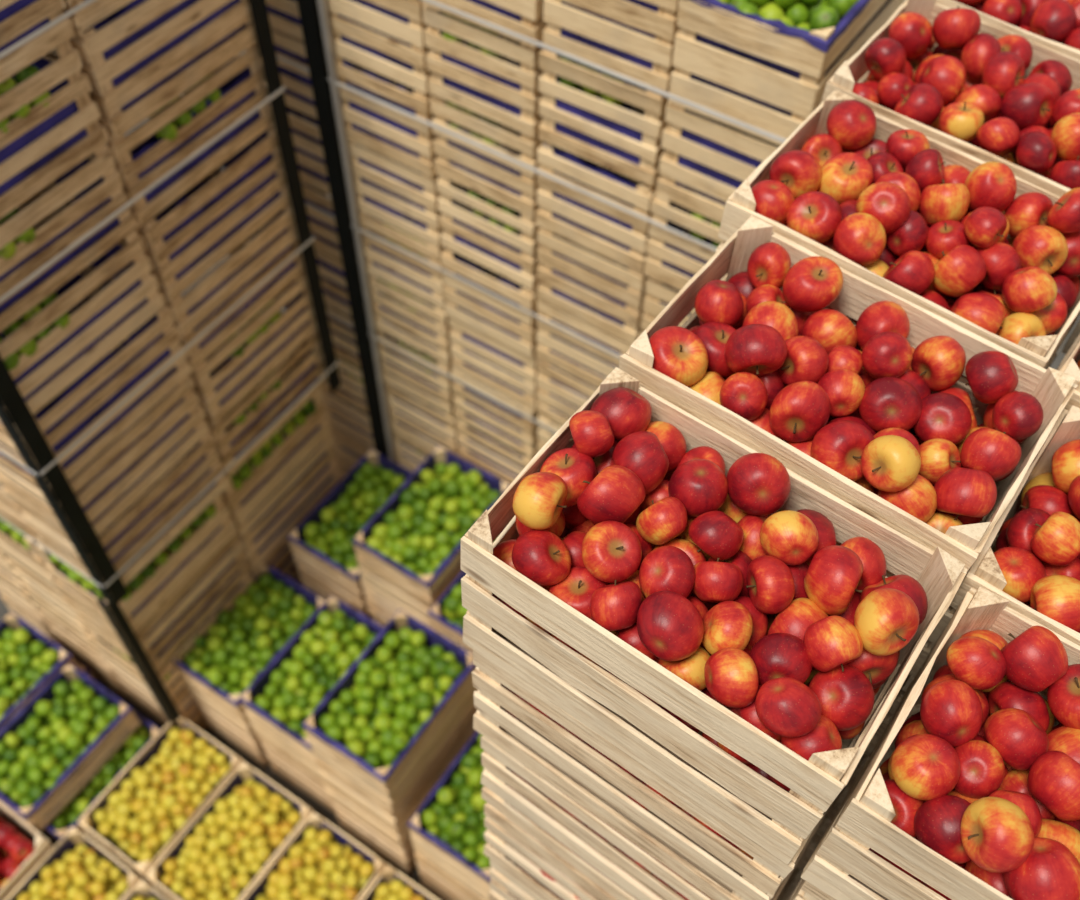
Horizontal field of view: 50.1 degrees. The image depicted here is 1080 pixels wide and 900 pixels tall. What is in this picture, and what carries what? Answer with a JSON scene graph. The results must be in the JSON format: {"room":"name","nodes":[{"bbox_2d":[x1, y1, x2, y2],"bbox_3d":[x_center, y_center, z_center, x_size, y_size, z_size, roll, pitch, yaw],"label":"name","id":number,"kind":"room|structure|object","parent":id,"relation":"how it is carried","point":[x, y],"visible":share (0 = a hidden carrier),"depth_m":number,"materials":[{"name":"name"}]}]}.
{"room":"fruit warehouse","nodes":[
{"label":"fruit warehouse","id":0,"kind":"room"},
{"bbox_2d":[0,50,1079,899],"bbox_3d":[0.408,1.862,5.275,14.000,0.100,14.000,28,57,19],"label":"floor","id":1,"kind":"structure","parent":0,"point":[319,809],"depth_m":5.47,"materials":[{"name":"concrete"}]},
{"bbox_2d":[0,802,53,899],"bbox_3d":[-2.411,1.858,4.925,0.404,0.396,0.608,28,57,19],"label":"crate","id":2,"kind":"object","parent":1,"relation":"on","point":[20,853],"visible":0.75,"depth_m":4.89,"materials":[{"name":"brown wood"}]},
{"bbox_2d":[0,551,63,648],"bbox_3d":[-2.337,0.313,5.453,0.423,1.421,0.647,28,57,19],"label":"crate stack","id":3,"kind":"object","parent":1,"relation":"on","point":[12,591],"visible":0.12,"depth_m":5.50,"materials":[{"name":"beige wood"}]},
{"bbox_2d":[5,826,140,899],"bbox_3d":[-2.002,1.987,4.860,0.401,0.351,0.604,28,57,19],"label":"crate","id":4,"kind":"object","parent":1,"relation":"on","point":[77,867],"visible":0.99,"depth_m":4.85,"materials":[{"name":"yellow food"}]},
{"bbox_2d":[0,517,156,698],"bbox_3d":[-1.991,0.497,5.308,0.418,1.406,0.643,28,57,19],"label":"crate stack","id":5,"kind":"object","parent":1,"relation":"on","point":[21,552],"visible":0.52,"depth_m":5.11,"materials":[{"name":"beige wood"}]},
{"bbox_2d":[0,191,49,542],"bbox_3d":[-1.923,-0.745,3.648,0.421,2.681,0.654,28,57,19],"label":"crate stack","id":6,"kind":"object","parent":5,"relation":"on","point":[9,511],"visible":0.05,"depth_m":4.38,"materials":[{"name":"beige wood"}]},
{"bbox_2d":[73,658,96,681],"bbox_3d":[-2.465,1.226,5.482,0.403,0.287,0.608,28,57,19],"label":"crate","id":7,"kind":"object","parent":1,"relation":"on","point":[84,669],"visible":0.02,"depth_m":5.48,"materials":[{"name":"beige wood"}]},
{"bbox_2d":[0,611,81,729],"bbox_3d":[-2.479,1.092,5.265,0.405,0.207,0.608,28,57,19],"label":"crate","id":8,"kind":"object","parent":7,"relation":"on","point":[29,660],"visible":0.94,"depth_m":5.31,"materials":[{"name":"green food"}]},
{"bbox_2d":[44,710,161,841],"bbox_3d":[-2.058,1.473,5.299,0.405,0.286,0.608,28,57,19],"label":"crate","id":9,"kind":"object","parent":1,"relation":"on","point":[69,816],"visible":0.29,"depth_m":5.17,"materials":[{"name":"beige wood"}]},
{"bbox_2d":[0,663,141,831],"bbox_3d":[-2.155,1.308,5.132,0.404,0.207,0.608,28,57,19],"label":"crate","id":10,"kind":"object","parent":9,"relation":"on","point":[64,735],"visible":1,"depth_m":5.10,"materials":[{"name":"green food"}]},
{"bbox_2d":[124,879,167,899],"bbox_3d":[-1.665,2.167,4.725,0.402,0.352,0.609,28,57,19],"label":"crate","id":11,"kind":"object","parent":1,"relation":"on","point":[142,890],"visible":1,"depth_m":4.80,"materials":[{"name":"brown wood"}]},
{"bbox_2d":[36,480,260,729],"bbox_3d":[-1.651,0.680,5.181,0.423,1.421,0.650,28,57,19],"label":"crate stack","id":12,"kind":"object","parent":1,"relation":"on","point":[168,601],"visible":0.39,"depth_m":4.90,"materials":[{"name":"beige wood"}]},
{"bbox_2d":[0,0,229,589],"bbox_3d":[-1.577,-0.564,3.507,0.424,2.700,0.651,28,57,19],"label":"crate stack","id":13,"kind":"object","parent":12,"relation":"on","point":[64,346],"visible":0.95,"depth_m":3.63,"materials":[{"name":"beige wood"}]},
{"bbox_2d":[0,0,94,58],"bbox_3d":[-1.728,-1.412,3.199,1.248,0.015,1.340,28,57,19],"label":"band","id":14,"kind":"object","parent":13,"relation":"attached to","point":[5,52],"visible":1,"depth_m":2.94,"materials":[{"name":"white plastic"}]},
{"bbox_2d":[0,356,127,604],"bbox_3d":[-1.593,-0.270,3.297,0.069,2.701,0.070,28,57,19],"label":"protector","id":15,"kind":"object","parent":13,"relation":"attached to","point":[13,402],"visible":1,"depth_m":3.77,"materials":[{"name":"black plastic"}]},
{"bbox_2d":[0,361,338,587],"bbox_3d":[-1.744,-0.210,4.772,1.248,0.014,1.341,28,57,19],"label":"band","id":16,"kind":"object","parent":15,"relation":"attached to","point":[335,364],"visible":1,"depth_m":4.45,"materials":[{"name":"white plastic"}]},
{"bbox_2d":[0,85,284,302],"bbox_3d":[-1.733,-1.036,3.692,1.248,0.015,1.342,28,57,19],"label":"band","id":17,"kind":"object","parent":13,"relation":"attached to","point":[282,89],"visible":1,"depth_m":3.50,"materials":[{"name":"white plastic"}]},
{"bbox_2d":[0,236,314,475],"bbox_3d":[-1.738,-0.635,4.216,1.248,0.014,1.341,28,57,19],"label":"band","id":18,"kind":"object","parent":13,"relation":"attached to","point":[115,409],"visible":1,"depth_m":3.95,"materials":[{"name":"white plastic"}]},
{"bbox_2d":[97,598,181,730],"bbox_3d":[-1.660,0.996,4.966,0.048,1.412,0.047,28,57,19],"label":"post","id":19,"kind":"object","parent":12,"relation":"attached to","point":[156,685],"visible":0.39,"depth_m":4.78,"materials":[{"name":"black metal"}]},
{"bbox_2d":[78,717,242,892],"bbox_3d":[-1.659,1.577,5.174,0.402,0.353,0.604,28,57,19],"label":"crate","id":20,"kind":"object","parent":1,"relation":"on","point":[142,813],"visible":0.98,"depth_m":5.06,"materials":[{"name":"yellow food"}]},
{"bbox_2d":[145,761,312,899],"bbox_3d":[-1.321,1.757,5.040,0.400,0.354,0.607,28,57,19],"label":"crate","id":21,"kind":"object","parent":1,"relation":"on","point":[250,820],"visible":0.96,"depth_m":4.94,"materials":[{"name":"yellow food"}]},
{"bbox_2d":[189,692,269,766],"bbox_3d":[-1.292,1.102,5.526,0.402,0.366,0.599,28,57,19],"label":"crate stack","id":22,"kind":"object","parent":1,"relation":"on","point":[251,745],"visible":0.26,"depth_m":5.36,"materials":[{"name":"beige wood"}]},
{"bbox_2d":[169,562,325,735],"bbox_3d":[-1.290,0.889,5.250,0.403,0.355,0.608,28,57,19],"label":"crate","id":23,"kind":"object","parent":22,"relation":"on","point":[284,605],"visible":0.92,"depth_m":5.13,"materials":[{"name":"beige wood"}]},
{"bbox_2d":[221,389,341,584],"bbox_3d":[-1.300,0.255,5.509,0.413,1.421,0.641,28,57,19],"label":"crate stack","id":24,"kind":"object","parent":1,"relation":"on","point":[270,494],"visible":0.39,"depth_m":5.18,"materials":[{"name":"beige wood"}]},
{"bbox_2d":[45,0,328,476],"bbox_3d":[-1.223,-0.989,3.832,0.427,2.670,0.649,28,57,19],"label":"crate stack","id":25,"kind":"object","parent":24,"relation":"on","point":[138,58],"visible":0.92,"depth_m":3.84,"materials":[{"name":"beige wood"}]},
{"bbox_2d":[249,0,340,392],"bbox_3d":[-0.893,-1.100,3.938,0.068,2.701,0.069,28,57,19],"label":"protector","id":26,"kind":"object","parent":25,"relation":"attached to","point":[259,11],"visible":1,"depth_m":4.08,"materials":[{"name":"black plastic"}]},
{"bbox_2d":[256,733,336,814],"bbox_3d":[-0.927,1.263,5.354,0.401,0.453,0.597,28,57,19],"label":"crate stack","id":27,"kind":"object","parent":1,"relation":"on","point":[282,763],"visible":0.16,"depth_m":5.21,"materials":[{"name":"beige wood"}]},
{"bbox_2d":[239,594,383,778],"bbox_3d":[-0.930,1.024,5.051,0.403,0.353,0.608,28,57,19],"label":"crate","id":28,"kind":"object","parent":27,"relation":"on","point":[277,704],"visible":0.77,"depth_m":4.96,"materials":[{"name":"green food"}]},
{"bbox_2d":[243,812,385,899],"bbox_3d":[-0.984,1.938,4.907,0.404,0.351,0.604,28,57,19],"label":"crate","id":29,"kind":"object","parent":1,"relation":"on","point":[320,861],"visible":0.99,"depth_m":4.88,"materials":[{"name":"yellow food"}]},
{"bbox_2d":[299,575,372,619],"bbox_3d":[-0.813,0.640,5.762,0.408,0.531,0.604,28,57,19],"label":"crate stack","id":30,"kind":"object","parent":1,"relation":"on","point":[307,584],"visible":0.02,"depth_m":5.47,"materials":[{"name":"beige wood"}]},
{"bbox_2d":[287,449,412,615],"bbox_3d":[-0.807,0.375,5.423,0.403,0.355,0.608,28,57,19],"label":"crate","id":31,"kind":"object","parent":30,"relation":"on","point":[324,552],"visible":0.54,"depth_m":5.33,"materials":[{"name":"beige wood"}]},
{"bbox_2d":[297,0,395,462],"bbox_3d":[-0.737,-0.774,4.546,0.103,4.201,0.031,28,57,19],"label":"post","id":32,"kind":"object","parent":1,"relation":"on","point":[309,15],"visible":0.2,"depth_m":4.33,"materials":[{"name":"grey metal"}]},
{"bbox_2d":[327,311,556,432],"bbox_3d":[-0.212,-0.219,4.693,2.101,0.014,0.003,28,57,19],"label":"band","id":33,"kind":"object","parent":32,"relation":"attached to","point":[339,318],"visible":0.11,"depth_m":4.75,"materials":[{"name":"white plastic"}]},
{"bbox_2d":[305,202,619,357],"bbox_3d":[-0.208,-0.583,4.217,2.100,0.014,0.003,28,57,19],"label":"band","id":34,"kind":"object","parent":32,"relation":"attached to","point":[307,204],"visible":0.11,"depth_m":4.22,"materials":[{"name":"white plastic"}]},
{"bbox_2d":[276,55,716,250],"bbox_3d":[-0.203,-0.978,3.700,2.102,0.014,0.002,28,57,19],"label":"band","id":35,"kind":"object","parent":32,"relation":"attached to","point":[278,57],"visible":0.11,"depth_m":3.65,"materials":[{"name":"white plastic"}]},
{"bbox_2d":[423,0,785,142],"bbox_3d":[-0.199,-1.251,3.343,2.101,0.014,0.004,28,57,19],"label":"band","id":36,"kind":"object","parent":32,"relation":"attached to","point":[648,87],"visible":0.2,"depth_m":3.18,"materials":[{"name":"white plastic"}]},
{"bbox_2d":[259,0,435,479],"bbox_3d":[-0.719,-0.922,5.001,0.440,3.638,0.644,28,57,19],"label":"crate stack","id":37,"kind":"object","parent":1,"relation":"on","point":[350,426],"visible":0.16,"depth_m":4.64,"materials":[{"name":"yellow wood"}]},
{"bbox_2d":[315,705,476,873],"bbox_3d":[-0.584,1.372,5.058,0.407,0.798,0.602,28,57,19],"label":"crate stack","id":38,"kind":"object","parent":1,"relation":"on","point":[386,831],"visible":0.41,"depth_m":4.83,"materials":[{"name":"beige wood"}]},
{"bbox_2d":[302,609,476,810],"bbox_3d":[-0.575,1.027,4.610,0.403,0.356,0.608,28,57,19],"label":"crate","id":39,"kind":"object","parent":38,"relation":"on","point":[387,717],"visible":1,"depth_m":4.51,"materials":[{"name":"green food"}]},
{"bbox_2d":[361,581,431,627],"bbox_3d":[-0.455,0.719,5.504,0.407,0.855,0.612,28,57,19],"label":"crate stack","id":40,"kind":"object","parent":1,"relation":"on","point":[382,608],"visible":0.06,"depth_m":5.13,"materials":[{"name":"beige wood"}]},
{"bbox_2d":[352,445,509,621],"bbox_3d":[-0.453,0.359,5.035,0.403,0.355,0.608,28,57,19],"label":"crate","id":41,"kind":"object","parent":40,"relation":"on","point":[409,551],"visible":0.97,"depth_m":4.92,"materials":[{"name":"beige wood"}]},
{"bbox_2d":[361,864,436,899],"bbox_3d":[-0.648,2.119,4.771,0.400,0.353,0.608,28,57,19],"label":"crate","id":42,"kind":"object","parent":1,"relation":"on","point":[390,884],"visible":1,"depth_m":4.83,"materials":[{"name":"yellow food"}]},
{"bbox_2d":[326,0,520,472],"bbox_3d":[-0.372,-0.732,4.860,0.427,3.665,0.638,28,57,19],"label":"crate stack","id":43,"kind":"object","parent":1,"relation":"on","point":[380,49],"visible":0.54,"depth_m":4.22,"materials":[{"name":"yellow wood"}]},
{"bbox_2d":[414,852,482,899],"bbox_3d":[-0.193,1.690,5.038,0.401,0.445,0.598,28,57,19],"label":"crate stack","id":44,"kind":"object","parent":1,"relation":"on","point":[433,878],"visible":0.23,"depth_m":4.85,"materials":[{"name":"beige wood"}]},
{"bbox_2d":[407,731,511,899],"bbox_3d":[-0.187,1.445,4.736,0.403,0.353,0.608,28,57,19],"label":"crate","id":45,"kind":"object","parent":44,"relation":"on","point":[448,829],"visible":0.39,"depth_m":4.59,"materials":[{"name":"green food"}]},
{"bbox_2d":[422,0,600,483],"bbox_3d":[-0.022,-0.544,4.729,0.435,3.651,0.641,28,57,19],"label":"crate stack","id":46,"kind":"object","parent":1,"relation":"on","point":[487,219],"visible":0.53,"depth_m":3.97,"materials":[{"name":"yellow wood"}]},
{"bbox_2d":[536,0,689,450],"bbox_3d":[0.328,-0.357,4.589,0.424,3.651,0.645,28,57,19],"label":"crate stack","id":47,"kind":"object","parent":1,"relation":"on","point":[591,252],"visible":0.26,"depth_m":3.56,"materials":[{"name":"yellow wood"}]},
{"bbox_2d":[472,631,834,899],"bbox_3d":[0.227,1.415,3.307,0.635,3.583,0.422,28,57,19],"label":"crates","id":48,"kind":"object","parent":1,"relation":"on","point":[575,816],"visible":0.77,"depth_m":2.07,"materials":[{"name":"brown wood"}]},
{"bbox_2d":[461,367,966,864],"bbox_3d":[0.241,0.226,1.750,0.638,0.410,0.423,28,57,19],"label":"crate","id":49,"kind":"object","parent":48,"relation":"on","point":[646,580],"visible":1,"depth_m":1.64,"materials":[{"name":"brown wood"}]},
{"bbox_2d":[639,102,779,335],"bbox_3d":[0.672,-0.062,4.576,0.428,3.319,0.640,28,57,19],"label":"crate stack","id":50,"kind":"object","parent":1,"relation":"on","point":[704,160],"visible":0.09,"depth_m":3.35,"materials":[{"name":"yellow wood"}]},
{"bbox_2d":[668,0,904,145],"bbox_3d":[0.687,-1.175,3.112,0.413,0.380,0.609,28,57,19],"label":"crate","id":51,"kind":"object","parent":50,"relation":"on","point":[766,65],"visible":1,"depth_m":2.94,"materials":[{"name":"yellow wood"}]},
{"bbox_2d":[777,674,913,899],"bbox_3d":[0.965,1.448,3.329,0.621,3.498,0.426,28,57,19],"label":"crates","id":52,"kind":"object","parent":1,"relation":"on","point":[795,876],"visible":0.02,"depth_m":2.46,"materials":[{"name":"brown wood"}]},
{"bbox_2d":[909,405,1079,676],"bbox_3d":[0.980,0.280,1.795,0.621,0.403,0.419,28,57,19],"label":"crate","id":53,"kind":"object","parent":52,"relation":"on","point":[1030,558],"visible":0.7,"depth_m":1.75,"materials":[{"name":"brown wood"}]},
{"bbox_2d":[787,708,919,899],"bbox_3d":[0.744,1.714,3.126,0.619,3.492,0.418,28,57,19],"label":"crates","id":54,"kind":"object","parent":1,"relation":"on","point":[803,890],"visible":0.02,"depth_m":1.82,"materials":[{"name":"brown wood"}]},
{"bbox_2d":[801,587,1079,899],"bbox_3d":[0.757,0.545,1.594,0.621,0.409,0.419,28,57,19],"label":"crate","id":55,"kind":"object","parent":54,"relation":"on","point":[975,795],"visible":1,"depth_m":1.54,"materials":[{"name":"red food"}]},
{"bbox_2d":[1046,354,1057,369],"bbox_3d":[0.666,0.861,3.724,0.620,3.608,0.408,32,59,21],"label":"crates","id":56,"kind":"object","parent":1,"relation":"on","point":[1055,355],"visible":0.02,"depth_m":2.30,"materials":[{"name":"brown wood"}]},
{"bbox_2d":[715,89,1079,386],"bbox_3d":[0.682,-0.338,2.154,0.614,0.409,0.402,31,58,21],"label":"crate","id":57,"kind":"object","parent":56,"relation":"on","point":[952,233],"visible":0.72,"depth_m":2.02,"materials":[{"name":"red food"}]},
{"bbox_3d":[0.468,1.147,3.505,0.637,3.605,0.426,28,57,19],"label":"crates","id":58,"kind":"object","parent":1,"relation":"on","visible":0},
{"bbox_2d":[619,215,1077,576],"bbox_3d":[0.483,-0.048,1.938,0.622,0.406,0.403,30,58,21],"label":"crate","id":59,"kind":"object","parent":58,"relation":"on","point":[875,412],"visible":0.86,"depth_m":1.81,"materials":[{"name":"brown wood"}]},
{"bbox_3d":[1.135,0.301,4.154,0.629,3.603,0.423,28,57,19],"label":"crates","id":60,"kind":"object","parent":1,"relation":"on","visible":0},
{"bbox_2d":[931,0,1079,60],"bbox_3d":[1.152,-0.898,2.584,0.618,0.417,0.402,31,58,21],"label":"crate","id":61,"kind":"object","parent":60,"relation":"on","point":[1052,24],"visible":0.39,"depth_m":2.41,"materials":[{"name":"red food"}]},
{"bbox_3d":[0.898,0.578,3.938,0.632,3.607,0.425,28,57,19],"label":"crates","id":62,"kind":"object","parent":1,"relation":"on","visible":0},
{"bbox_2d":[821,0,1079,196],"bbox_3d":[0.913,-0.618,2.371,0.617,0.407,0.401,30,58,21],"label":"crate","id":63,"kind":"object","parent":62,"relation":"on","point":[987,92],"visible":0.55,"depth_m":2.25,"materials":[{"name":"red food"}]},
{"bbox_3d":[1.174,1.165,3.528,0.625,3.526,0.424,28,57,19],"label":"crates","id":64,"kind":"object","parent":1,"relation":"on","visible":0},
{"bbox_2d":[1057,334,1079,409],"bbox_3d":[1.188,-0.014,1.987,0.610,0.400,0.399,30,58,21],"label":"crate","id":65,"kind":"object","parent":64,"relation":"on","point":[1070,364],"visible":0.16,"depth_m":1.90,"materials":[{"name":"brown wood"}]},
{"bbox_3d":[1.406,0.884,3.738,0.620,3.538,0.427,28,57,19],"label":"crates","id":66,"kind":"object","parent":1,"relation":"on","visible":0},
{"bbox_2d":[1061,320,1079,353],"bbox_3d":[1.422,-0.297,2.190,0.612,0.402,0.401,31,58,21],"label":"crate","id":67,"kind":"object","parent":66,"relation":"on","point":[1076,331],"visible":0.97,"depth_m":2.31,"materials":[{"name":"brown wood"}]},
{"bbox_3d":[-0.135,0.981,5.372,0.404,0.776,0.602,28,57,19],"label":"crate stack","id":68,"kind":"object","parent":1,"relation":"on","visible":0},
{"bbox_2d":[428,517,513,653],"bbox_3d":[-0.126,0.644,4.932,0.404,0.356,0.611,28,57,19],"label":"crate","id":69,"kind":"object","parent":68,"relation":"on","point":[446,616],"visible":0.05,"depth_m":4.75,"materials":[{"name":"beige wood"}]}
]}

